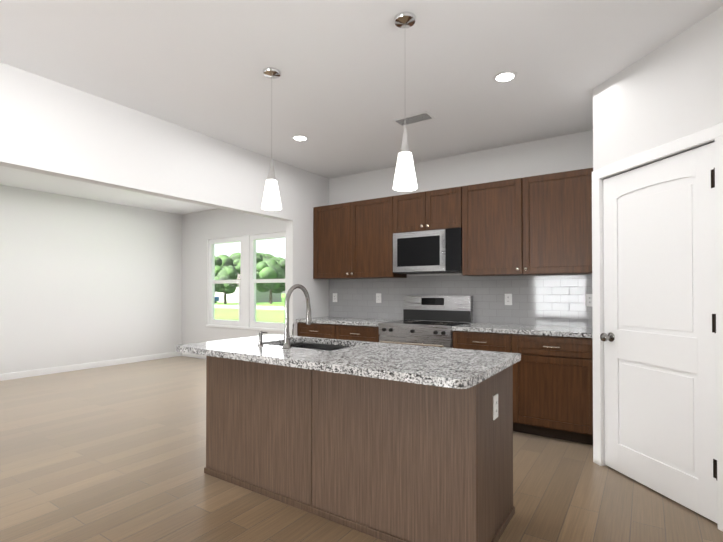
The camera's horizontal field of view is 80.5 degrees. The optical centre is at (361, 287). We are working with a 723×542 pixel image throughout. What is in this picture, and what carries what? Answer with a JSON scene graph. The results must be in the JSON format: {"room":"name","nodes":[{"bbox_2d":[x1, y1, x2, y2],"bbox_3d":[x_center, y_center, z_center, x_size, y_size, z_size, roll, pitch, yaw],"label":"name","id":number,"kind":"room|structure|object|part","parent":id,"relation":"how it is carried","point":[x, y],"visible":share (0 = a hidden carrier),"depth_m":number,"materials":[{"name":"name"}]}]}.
{"room":"kitchen","nodes":[
{"label":"kitchen","id":0,"kind":"room"},
{"bbox_2d":[0,185,181,373],"bbox_3d":[-5.795,-0.076,4.976,0.120,2.750,8.340,0,-1,34],"label":"wall","id":1,"kind":"structure","parent":0,"point":[83,280],"depth_m":6.86,"materials":[{"name":"white paint"}]},
{"bbox_2d":[0,352,180,380],"bbox_3d":[-5.730,1.252,4.938,0.016,0.095,8.070,0,-1,34],"label":"baseboard","id":2,"kind":"structure","parent":1,"relation":"attached to","point":[29,373],"depth_m":6.83,"materials":[{"name":"white wood"}]},
{"bbox_2d":[0,62,328,335],"bbox_3d":[-2.418,-0.097,2.795,0.120,2.750,8.220,0,-1,34],"label":"wall","id":3,"kind":"structure","parent":0,"point":[51,127],"depth_m":3.63,"materials":[{"name":"white paint"}]},
{"bbox_2d":[182,208,284,343],"bbox_3d":[-1.842,-0.053,7.279,4.140,2.750,0.120,0,-1,34],"label":"wall","id":4,"kind":"structure","parent":0,"point":[199,229],"depth_m":7.95,"materials":[{"name":"white paint"}]},
{"bbox_2d":[181,352,205,358],"bbox_3d":[-1.866,1.274,7.203,3.870,0.095,0.013,0,-1,34],"label":"baseboard","id":5,"kind":"structure","parent":4,"relation":"attached to","point":[182,354],"depth_m":8.07,"materials":[{"name":"white wood"}]},
{"bbox_2d":[206,231,284,331],"bbox_3d":[-1.952,-0.092,7.341,2.090,1.610,0.140,0,-1,34],"label":"window","id":6,"kind":"structure","parent":4,"relation":"in","point":[247,282],"depth_m":7.32,"materials":[{"name":"white"}]},
{"bbox_2d":[0,356,722,541],"bbox_3d":[-2.148,1.325,2.529,8.890,0.100,8.340,0,-1,34],"label":"floor","id":7,"kind":"structure","parent":0,"point":[114,453],"depth_m":2.77,"materials":[{"name":"brown wood"}]},
{"bbox_2d":[297,322,379,341],"bbox_3d":[-0.132,0.860,5.059,1.155,0.881,0.656,0,-1,34],"label":"base cabinet","id":8,"kind":"object","parent":7,"relation":"on","point":[349,332],"visible":0.25,"depth_m":4.79,"materials":[{"name":"brown wood"}]},
{"bbox_2d":[296,316,402,326],"bbox_3d":[-0.129,0.399,5.066,1.157,0.038,0.648,0,-1,34],"label":"countertop","id":9,"kind":"structure","parent":8,"relation":"on","point":[351,321],"depth_m":4.87,"materials":[{"name":"stone"}]},
{"bbox_2d":[204,340,514,541],"bbox_3d":[-0.110,0.846,2.677,1.918,0.861,0.639,0,-1,34],"label":"kitchen island","id":10,"kind":"object","parent":7,"relation":"on","point":[388,442],"depth_m":2.24,"materials":[{"name":"brown wood"}]},
{"bbox_2d":[176,340,495,391],"bbox_3d":[-0.304,0.393,2.383,1.970,0.038,0.370,0,-1,34],"label":"island countertop","id":11,"kind":"structure","parent":10,"relation":"on","point":[434,373],"depth_m":2.14,"materials":[{"name":"grey stone"}]},
{"bbox_2d":[256,332,267,343],"bbox_3d":[-0.641,0.331,2.769,0.040,0.094,0.074,0,-1,34],"label":"soap dispenser","id":12,"kind":"object","parent":11,"relation":"on","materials":[{"name":"silver metal"}]},
{"bbox_2d":[493,394,497,419],"bbox_3d":[0.671,0.596,2.130,0.008,0.116,0.072,0,-1,34],"label":"outlet","id":13,"kind":"object","parent":10,"relation":"attached to","point":[495,396],"depth_m":2.12,"materials":[{"name":"white plastic"}]},
{"bbox_2d":[378,295,472,347],"bbox_3d":[0.670,0.692,4.492,0.801,1.205,0.687,0,-1,34],"label":"range","id":14,"kind":"object","parent":7,"relation":"on","point":[431,321],"visible":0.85,"depth_m":4.50,"materials":[{"name":"silver metal"}]},
{"bbox_2d":[453,331,592,444],"bbox_3d":[1.526,0.849,3.953,1.210,0.881,0.656,0,-1,34],"label":"base cabinet","id":15,"kind":"object","parent":7,"relation":"on","point":[552,386],"visible":0.52,"depth_m":3.58,"materials":[{"name":"brown wood"}]},
{"bbox_2d":[451,322,592,337],"bbox_3d":[1.527,0.388,3.961,1.212,0.038,0.648,0,-1,34],"label":"countertop","id":16,"kind":"structure","parent":15,"relation":"on","point":[568,331],"depth_m":3.81,"materials":[{"name":"stone"}]},
{"bbox_2d":[0,0,722,214],"bbox_3d":[-2.148,-1.524,2.557,8.890,0.100,8.340,0,-1,34],"label":"ceiling","id":17,"kind":"structure","parent":0,"point":[353,81],"depth_m":2.83,"materials":[{"name":"white paint"}]},
{"bbox_2d":[261,67,281,210],"bbox_3d":[-0.612,-1.002,2.909,0.136,0.936,0.136,0,-1,34],"label":"pendant light","id":18,"kind":"object","parent":17,"relation":"hanging from","point":[271,201],"visible":1,"depth_m":2.88,"materials":[{"name":"white glass"}]},
{"bbox_2d":[292,135,308,140],"bbox_3d":[-0.598,-1.455,4.167,0.164,0.006,0.164,0,-1,34],"label":"recessed light","id":19,"kind":"object","parent":17,"relation":"in","point":[300,138],"visible":1,"depth_m":4.17,"materials":[{"name":"white"}]},
{"bbox_2d":[393,11,417,190],"bbox_3d":[0.239,-1.008,2.341,0.136,0.936,0.136,0,-1,34],"label":"pendant light","id":20,"kind":"object","parent":17,"relation":"hanging from","point":[405,178],"visible":1,"depth_m":2.31,"materials":[{"name":"white glass"}]},
{"bbox_2d":[392,111,435,126],"bbox_3d":[0.453,-1.457,3.706,0.340,0.010,0.170,0,-1,34],"label":"ceiling vent","id":21,"kind":"object","parent":17,"relation":"in","point":[414,118],"visible":1,"depth_m":3.69,"materials":[{"name":"white metal"}]},
{"bbox_2d":[493,71,516,82],"bbox_3d":[1.002,-1.466,2.979,0.164,0.006,0.164,0,-1,34],"label":"recessed light","id":22,"kind":"object","parent":17,"relation":"in","point":[504,77],"visible":1,"depth_m":2.97,"materials":[{"name":"white"}]},
{"bbox_2d":[329,130,592,326],"bbox_3d":[0.917,-0.077,4.837,3.400,2.750,0.120,0,-1,34],"label":"wall","id":23,"kind":"structure","parent":0,"point":[568,152],"depth_m":4.55,"materials":[{"name":"white paint"}]},
{"bbox_2d":[313,196,406,278],"bbox_3d":[-0.053,-0.561,5.184,1.163,0.905,0.364,0,-1,34],"label":"upper cabinet","id":24,"kind":"object","parent":23,"relation":"attached to","point":[353,240],"depth_m":5.02,"materials":[{"name":"brown wood"}]},
{"bbox_3d":[-0.512,-0.558,5.521,0.027,0.905,0.313,0,-1,34],"label":"wall cabinet filler","id":25,"kind":"part","parent":24,"relation":"part of","materials":[{"name":"brown wood"}]},
{"bbox_2d":[393,186,461,232],"bbox_3d":[0.761,-0.809,4.643,0.790,0.420,0.364,0,-1,34],"label":"upper cabinet","id":26,"kind":"object","parent":23,"relation":"attached to","point":[439,209],"visible":0.94,"depth_m":4.50,"materials":[{"name":"brown wood"}]},
{"bbox_2d":[393,228,461,273],"bbox_3d":[0.758,-0.377,4.634,0.786,0.441,0.376,0,-1,34],"label":"microwave","id":27,"kind":"object","parent":26,"relation":"attached to","point":[430,252],"visible":0.98,"depth_m":4.49,"materials":[{"name":"silver metal"}]},
{"bbox_2d":[329,274,592,326],"bbox_3d":[0.888,0.122,4.775,3.176,0.509,0.008,0,-1,34],"label":"backsplash","id":28,"kind":"structure","parent":23,"relation":"attached to","point":[555,300],"depth_m":4.47,"materials":[{"name":"tile"}]},
{"bbox_2d":[333,293,336,301],"bbox_3d":[-0.348,0.135,5.589,0.072,0.116,0.008,0,-1,34],"label":"electrical outlet","id":29,"kind":"object","parent":28,"relation":"attached to","point":[334,297],"visible":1,"depth_m":5.58,"materials":[{"name":"white plastic"}]},
{"bbox_2d":[376,293,380,302],"bbox_3d":[0.210,0.132,5.217,0.072,0.116,0.008,0,-1,34],"label":"electrical outlet","id":30,"kind":"object","parent":28,"relation":"attached to","point":[378,297],"visible":1,"depth_m":5.21,"materials":[{"name":"white plastic"}]},
{"bbox_2d":[505,294,511,304],"bbox_3d":[1.499,0.123,4.357,0.072,0.116,0.008,0,-1,34],"label":"electrical outlet","id":31,"kind":"object","parent":28,"relation":"attached to","point":[508,299],"visible":1,"depth_m":4.35,"materials":[{"name":"white plastic"}]},
{"bbox_2d":[586,294,591,306],"bbox_3d":[2.115,0.119,3.946,0.072,0.116,0.008,0,-1,34],"label":"electrical outlet","id":32,"kind":"object","parent":28,"relation":"attached to","point":[588,299],"visible":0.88,"depth_m":3.95,"materials":[{"name":"white plastic"}]},
{"bbox_2d":[462,178,527,276],"bbox_3d":[1.335,-0.570,4.258,0.582,0.905,0.364,0,-1,34],"label":"upper cabinet","id":33,"kind":"object","parent":23,"relation":"attached to","point":[492,228],"visible":0.96,"depth_m":4.13,"materials":[{"name":"brown wood"}]},
{"bbox_2d":[522,168,592,274],"bbox_3d":[1.841,-0.574,3.920,0.631,0.905,0.364,0,-1,34],"label":"upper cabinet","id":34,"kind":"object","parent":23,"relation":"attached to","point":[557,223],"visible":0.9,"depth_m":3.81,"materials":[{"name":"brown wood"}]},
{"bbox_2d":[593,6,722,178],"bbox_3d":[1.870,-0.099,2.627,0.100,2.750,1.089,0,-1,-11],"label":"wall","id":35,"kind":"structure","parent":0,"point":[671,90],"depth_m":2.58,"materials":[{"name":"white paint"}]},
{"bbox_2d":[592,122,722,530],"bbox_3d":[1.851,0.210,2.674,0.117,2.134,0.975,0,-1,-11],"label":"door frame","id":36,"kind":"structure","parent":35,"relation":"attached to","point":[694,140],"depth_m":2.69,"materials":[{"name":"white wood"}]},
{"bbox_2d":[600,142,717,523],"bbox_3d":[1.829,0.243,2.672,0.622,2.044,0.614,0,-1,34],"label":"pantry door","id":37,"kind":"structure","parent":35,"relation":"in","point":[658,337],"depth_m":2.60,"materials":[{"name":"white wood"}]},
{"label":"outside","id":38,"kind":"structure","parent":0,"visible":0},
{"bbox_2d":[215,293,284,322],"bbox_3d":[-1.134,3.221,160.005,340.000,0.100,254.779,0,-1,34],"label":"ground","id":39,"kind":"structure","parent":38,"point":[262,316],"depth_m":32.54,"materials":[{"name":"green plant"}]},
{"bbox_2d":[215,256,221,265],"bbox_3d":[-29.632,-2.522,76.522,8.704,9.747,9.321,0,-1,34],"label":"tree","id":40,"kind":"object","parent":39,"relation":"on","point":[217,262],"depth_m":76.06,"materials":[{"name":"green plant"}]},
{"bbox_2d":[215,265,237,303],"bbox_3d":[-17.527,-0.334,53.998,5.018,4.930,4.589,0,-1,34],"label":"tree","id":41,"kind":"object","parent":39,"relation":"on","point":[228,276],"depth_m":52.98,"materials":[{"name":"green plant"}]},
{"bbox_2d":[217,252,240,266],"bbox_3d":[-29.258,-2.566,91.371,11.051,10.126,9.967,0,-1,34],"label":"tree","id":42,"kind":"object","parent":39,"relation":"on","point":[230,261],"depth_m":87.50,"materials":[{"name":"green plant"}]},
{"bbox_2d":[215,274,280,302],"bbox_3d":[-17.341,0.118,65.450,8.800,4.250,6.800,0,-1,34],"label":"house","id":43,"kind":"structure","parent":39,"relation":"on","point":[235,294],"depth_m":63.15,"materials":[{"name":"grey paint"}]},
{"bbox_2d":[233,252,262,273],"bbox_3d":[-21.864,-2.244,81.189,7.510,9.282,7.014,0,-1,34],"label":"tree","id":44,"kind":"object","parent":39,"relation":"on","point":[258,258],"depth_m":79.92,"materials":[{"name":"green plant"}]},
{"bbox_2d":[215,305,284,309],"bbox_3d":[-58.091,2.328,74.659,340.000,0.009,6.000,0,-1,34],"label":"road","id":45,"kind":"structure","parent":39,"relation":"on","point":[257,307],"depth_m":42.44,"materials":[{"name":"grey"}]},
{"bbox_2d":[240,253,282,261],"bbox_3d":[-20.178,-2.467,90.410,8.930,9.909,9.709,0,-1,34],"label":"tree","id":46,"kind":"object","parent":39,"relation":"on","point":[264,256],"depth_m":90.58,"materials":[{"name":"green plant"}]},
{"bbox_2d":[256,258,284,303],"bbox_3d":[-11.464,-0.813,54.725,4.310,5.900,5.313,0,-1,34],"label":"tree","id":47,"kind":"object","parent":39,"relation":"on","point":[278,269],"depth_m":53.53,"materials":[{"name":"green plant"}]}
]}

